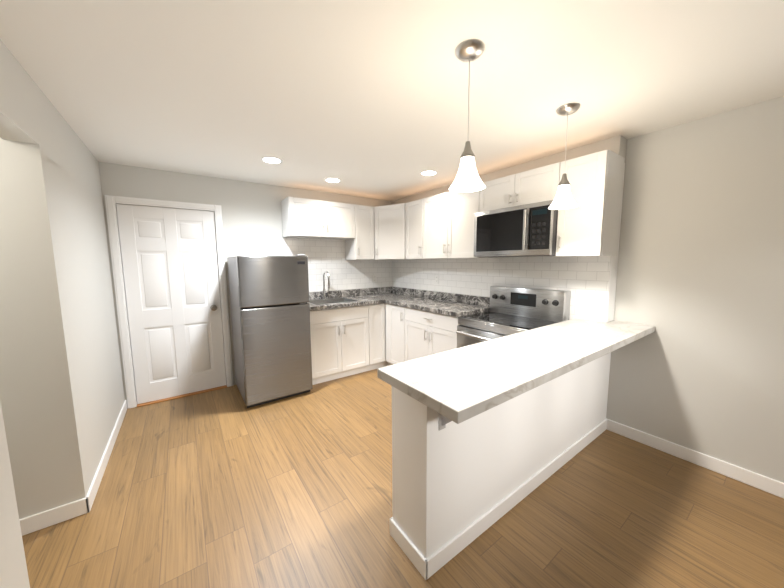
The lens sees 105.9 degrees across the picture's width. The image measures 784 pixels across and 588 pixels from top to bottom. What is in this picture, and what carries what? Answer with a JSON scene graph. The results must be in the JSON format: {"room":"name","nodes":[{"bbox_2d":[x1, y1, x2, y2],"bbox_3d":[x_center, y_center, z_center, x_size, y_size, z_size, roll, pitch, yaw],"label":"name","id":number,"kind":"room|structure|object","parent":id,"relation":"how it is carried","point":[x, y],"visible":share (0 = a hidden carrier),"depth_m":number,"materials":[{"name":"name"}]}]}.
{"room":"kitchen","nodes":[
{"label":"kitchen","id":0,"kind":"room"},
{"bbox_2d":[0,40,38,587],"bbox_3d":[-1.216,0.373,-0.924,2.000,2.400,4.865,-5,8,-35],"label":"wall","id":1,"kind":"structure","parent":0,"point":[13,570],"depth_m":1.11,"materials":[{"name":"white paint"}]},
{"bbox_2d":[88,400,126,496],"bbox_3d":[-2.251,1.178,2.384,0.013,0.095,1.510,-5,8,-35],"label":"baseboard","id":2,"kind":"structure","parent":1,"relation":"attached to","point":[95,484],"depth_m":2.20,"materials":[{"name":"white wood"}]},
{"bbox_2d":[0,78,124,518],"bbox_3d":[-3.108,0.098,1.717,2.000,2.400,1.655,-5,8,-35],"label":"wall","id":3,"kind":"structure","parent":0,"point":[62,398],"depth_m":1.64,"materials":[{"name":"white paint"}]},
{"bbox_2d":[19,492,94,535],"bbox_3d":[-2.611,1.313,1.171,2.013,0.095,0.013,-5,8,-35],"label":"baseboard","id":4,"kind":"structure","parent":3,"relation":"attached to","point":[50,517],"depth_m":1.67,"materials":[{"name":"white wood"}]},
{"bbox_2d":[99,162,391,407],"bbox_3d":[-1.331,-0.158,3.922,3.710,2.400,0.140,-5,8,-35],"label":"wall","id":5,"kind":"structure","parent":0,"point":[252,218],"depth_m":3.40,"materials":[{"name":"white paint"}]},
{"bbox_2d":[104,195,232,408],"bbox_3d":[-2.329,0.079,3.206,0.952,2.100,0.142,-5,8,-35],"label":"door frame","id":6,"kind":"structure","parent":5,"relation":"attached to","point":[111,202],"depth_m":2.97,"materials":[{"name":"white wood"}]},
{"bbox_2d":[116,204,225,403],"bbox_3d":[-2.293,0.112,3.159,0.806,2.013,0.109,-5,8,-35],"label":"door","id":7,"kind":"structure","parent":5,"relation":"in","point":[170,269],"depth_m":3.15,"materials":[{"name":"white wood"}]},
{"bbox_2d":[137,385,226,406],"bbox_3d":[-2.300,1.120,3.291,0.814,0.012,0.095,-5,8,-35],"label":"sill","id":8,"kind":"structure","parent":5,"relation":"attached to","point":[179,396],"depth_m":3.24,"materials":[{"name":"brown wood"}]},
{"bbox_2d":[281,197,354,239],"bbox_3d":[-0.926,-0.951,3.815,0.865,0.445,0.352,-5,8,-35],"label":"upper cabinet","id":9,"kind":"object","parent":5,"relation":"attached to","point":[309,218],"visible":1,"depth_m":3.67,"materials":[{"name":"white wood"}]},
{"bbox_2d":[284,237,392,291],"bbox_3d":[-0.679,-0.346,4.279,1.690,0.863,0.006,-5,8,-35],"label":"tile backsplash","id":10,"kind":"structure","parent":5,"relation":"attached to","point":[323,255],"depth_m":4.18,"materials":[{"name":"white tile"}]},
{"bbox_2d":[345,205,373,259],"bbox_3d":[-0.451,-0.850,4.166,0.300,0.730,0.352,-5,8,-35],"label":"upper cabinet","id":11,"kind":"object","parent":5,"relation":"attached to","point":[360,246],"visible":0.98,"depth_m":4.06,"materials":[{"name":"white wood"}]},
{"bbox_2d":[0,0,783,200],"bbox_3d":[-0.258,-1.054,0.561,5.710,0.100,6.640,-5,8,-35],"label":"ceiling","id":12,"kind":"structure","parent":0,"point":[364,98],"depth_m":1.52,"materials":[{"name":"white paint"}]},
{"bbox_2d":[261,156,282,163],"bbox_3d":[-1.107,-1.233,2.729,0.190,0.005,0.190,-5,8,-35],"label":"recessed light","id":13,"kind":"object","parent":12,"relation":"in","point":[272,160],"visible":1,"depth_m":2.72,"materials":[{"name":"white glass"}]},
{"bbox_2d":[324,178,340,182],"bbox_3d":[-0.683,-1.312,3.414,0.190,0.005,0.190,-5,8,-35],"label":"recessed light","id":14,"kind":"object","parent":12,"relation":"in","point":[333,180],"visible":1,"depth_m":3.41,"materials":[{"name":"white"}]},
{"bbox_2d":[420,170,437,175],"bbox_3d":[0.393,-1.292,3.162,0.190,0.005,0.190,-5,8,-35],"label":"recessed light","id":15,"kind":"object","parent":12,"relation":"in","point":[428,172],"visible":1,"depth_m":3.14,"materials":[{"name":"white"}]},
{"bbox_2d":[449,39,485,191],"bbox_3d":[0.350,-0.794,1.356,0.168,0.600,0.168,-5,8,-35],"label":"pendant light","id":16,"kind":"object","parent":12,"relation":"hanging from","point":[467,179],"visible":0.98,"depth_m":1.34,"materials":[{"name":"white glass"}]},
{"bbox_2d":[548,103,580,209],"bbox_3d":[1.097,-0.857,1.872,0.168,0.600,0.168,-5,8,-35],"label":"pendant light","id":17,"kind":"object","parent":12,"relation":"hanging from","point":[563,199],"visible":1,"depth_m":1.86,"materials":[{"name":"white glass"}]},
{"bbox_2d":[22,366,783,587],"bbox_3d":[-0.239,1.431,0.833,5.710,0.100,6.640,-5,8,-35],"label":"floor","id":18,"kind":"structure","parent":0,"point":[224,488],"depth_m":1.70,"materials":[{"name":"brown wood"}]},
{"bbox_2d":[227,254,312,407],"bbox_3d":[-1.379,0.338,3.334,0.676,1.543,0.752,-5,8,-35],"label":"refrigerator","id":19,"kind":"object","parent":18,"relation":"on","point":[270,311],"visible":1,"depth_m":3.02,"materials":[{"name":"grey metal"}]},
{"bbox_2d":[310,305,368,384],"bbox_3d":[-0.794,0.593,3.879,0.790,0.910,0.672,-5,8,-35],"label":"base cabinet","id":20,"kind":"object","parent":18,"relation":"on","point":[339,342],"visible":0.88,"depth_m":3.62,"materials":[{"name":"white wood"}]},
{"bbox_2d":[367,303,404,370],"bbox_3d":[-0.023,0.553,4.190,0.830,0.910,1.056,-5,8,-35],"label":"base cabinet","id":21,"kind":"object","parent":18,"relation":"on","point":[386,334],"visible":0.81,"depth_m":3.91,"materials":[{"name":"white wood"}]},
{"bbox_2d":[308,287,489,316],"bbox_3d":[-0.099,0.091,3.546,1.633,0.146,1.935,-5,8,-35],"label":"countertop","id":22,"kind":"structure","parent":21,"relation":"on","point":[452,304],"depth_m":3.76,"materials":[{"name":"stone"}]},
{"bbox_2d":[308,271,358,304],"bbox_3d":[-0.793,-0.003,3.815,0.606,0.588,0.462,-5,8,-35],"label":"sink faucet","id":23,"kind":"object","parent":22,"relation":"in","point":[324,300],"visible":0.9,"depth_m":3.96,"materials":[{"name":"silver metal"}]},
{"bbox_2d":[405,307,457,361],"bbox_3d":[0.630,0.627,3.470,0.606,0.910,0.880,-5,8,-35],"label":"base cabinet","id":24,"kind":"object","parent":18,"relation":"on","point":[427,333],"visible":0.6,"depth_m":3.31,"materials":[{"name":"white wood"}]},
{"bbox_2d":[456,286,570,347],"bbox_3d":[1.076,0.557,2.764,0.682,1.195,0.754,-5,8,-35],"label":"range","id":25,"kind":"object","parent":18,"relation":"on","point":[513,310],"visible":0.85,"depth_m":2.72,"materials":[{"name":"grey metal"}]},
{"bbox_2d":[392,352,610,558],"bbox_3d":[0.929,0.782,2.037,2.090,0.910,0.265,-5,8,-35],"label":"wall","id":26,"kind":"structure","parent":0,"point":[451,480],"depth_m":1.54,"materials":[{"name":"white paint"}]},
{"bbox_2d":[390,517,405,539],"bbox_3d":[0.548,1.201,1.980,1.373,0.095,0.013,-5,8,-35],"label":"baseboard","id":27,"kind":"structure","parent":26,"relation":"attached to","point":[395,531],"depth_m":1.55,"materials":[{"name":"white wood"}]},
{"bbox_2d":[438,413,451,430],"bbox_3d":[0.291,0.520,1.250,0.040,0.212,0.234,-5,8,-35],"label":"bracket","id":28,"kind":"object","parent":26,"relation":"attached to","point":[443,421],"visible":0.24,"depth_m":1.34,"materials":[{"name":"grey"}]},
{"bbox_2d":[419,418,610,579],"bbox_3d":[0.991,1.200,1.953,2.063,0.095,0.013,-5,8,-35],"label":"baseboard","id":29,"kind":"structure","parent":26,"relation":"attached to","point":[432,564],"depth_m":1.67,"materials":[{"name":"white wood"}]},
{"bbox_2d":[377,318,654,423],"bbox_3d":[0.969,0.321,1.832,2.192,0.046,0.505,-5,8,-35],"label":"countertop","id":30,"kind":"structure","parent":26,"relation":"on","point":[460,385],"depth_m":1.44,"materials":[{"name":"white stone"}]},
{"bbox_2d":[392,135,626,322],"bbox_3d":[0.979,-0.145,3.652,0.260,2.400,2.980,-5,8,-35],"label":"wall","id":31,"kind":"structure","parent":0,"point":[617,145],"depth_m":2.48,"materials":[{"name":"white paint"}]},
{"bbox_2d":[374,203,405,259],"bbox_3d":[-0.002,-0.861,4.239,0.545,0.730,0.751,-5,8,-35],"label":"upper cabinet","id":32,"kind":"object","parent":31,"relation":"attached to","point":[389,232],"visible":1,"depth_m":4.03,"materials":[{"name":"white wood"}]},
{"bbox_2d":[405,199,422,258],"bbox_3d":[0.391,-0.822,3.852,0.356,0.730,0.340,-5,8,-35],"label":"upper cabinet","id":33,"kind":"object","parent":31,"relation":"attached to","point":[414,228],"visible":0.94,"depth_m":3.76,"materials":[{"name":"white wood"}]},
{"bbox_2d":[423,190,496,258],"bbox_3d":[0.735,-0.772,3.372,0.356,0.730,0.845,-5,8,-35],"label":"upper cabinet","id":34,"kind":"object","parent":31,"relation":"attached to","point":[448,225],"visible":0.79,"depth_m":3.26,"materials":[{"name":"white wood"}]},
{"bbox_2d":[392,256,610,321],"bbox_3d":[0.871,-0.157,3.572,0.006,0.618,2.970,-5,8,-35],"label":"tile backsplash","id":35,"kind":"structure","parent":31,"relation":"attached to","point":[584,281],"depth_m":2.97,"materials":[{"name":"white tile"}]},
{"bbox_2d":[479,162,560,211],"bbox_3d":[1.198,-0.923,2.697,0.356,0.290,0.760,-5,8,-35],"label":"upper cabinet","id":36,"kind":"object","parent":31,"relation":"attached to","point":[537,185],"visible":0.71,"depth_m":2.56,"materials":[{"name":"white wood"}]},
{"bbox_2d":[474,200,557,256],"bbox_3d":[1.164,-0.560,2.710,0.448,0.426,0.756,-5,8,-35],"label":"microwave","id":37,"kind":"object","parent":36,"relation":"attached to","point":[526,230],"visible":0.92,"depth_m":2.54,"materials":[{"name":"grey"}]},
{"bbox_2d":[556,150,624,256],"bbox_3d":[1.512,-0.659,2.286,0.356,0.730,0.315,-5,8,-35],"label":"upper cabinet","id":38,"kind":"object","parent":31,"relation":"attached to","point":[588,225],"visible":1,"depth_m":2.18,"materials":[{"name":"white wood"}]},
{"bbox_2d":[606,96,783,482],"bbox_3d":[2.892,0.120,1.100,0.120,2.400,3.420,-5,8,-35],"label":"wall","id":39,"kind":"structure","parent":0,"point":[700,282],"depth_m":2.02,"materials":[{"name":"white paint"}]},
{"bbox_2d":[607,419,783,498],"bbox_3d":[2.839,1.269,1.200,0.013,0.095,3.390,-5,8,-35],"label":"baseboard","id":40,"kind":"structure","parent":39,"relation":"attached to","point":[764,483],"depth_m":2.08,"materials":[{"name":"white wood"}]}
]}

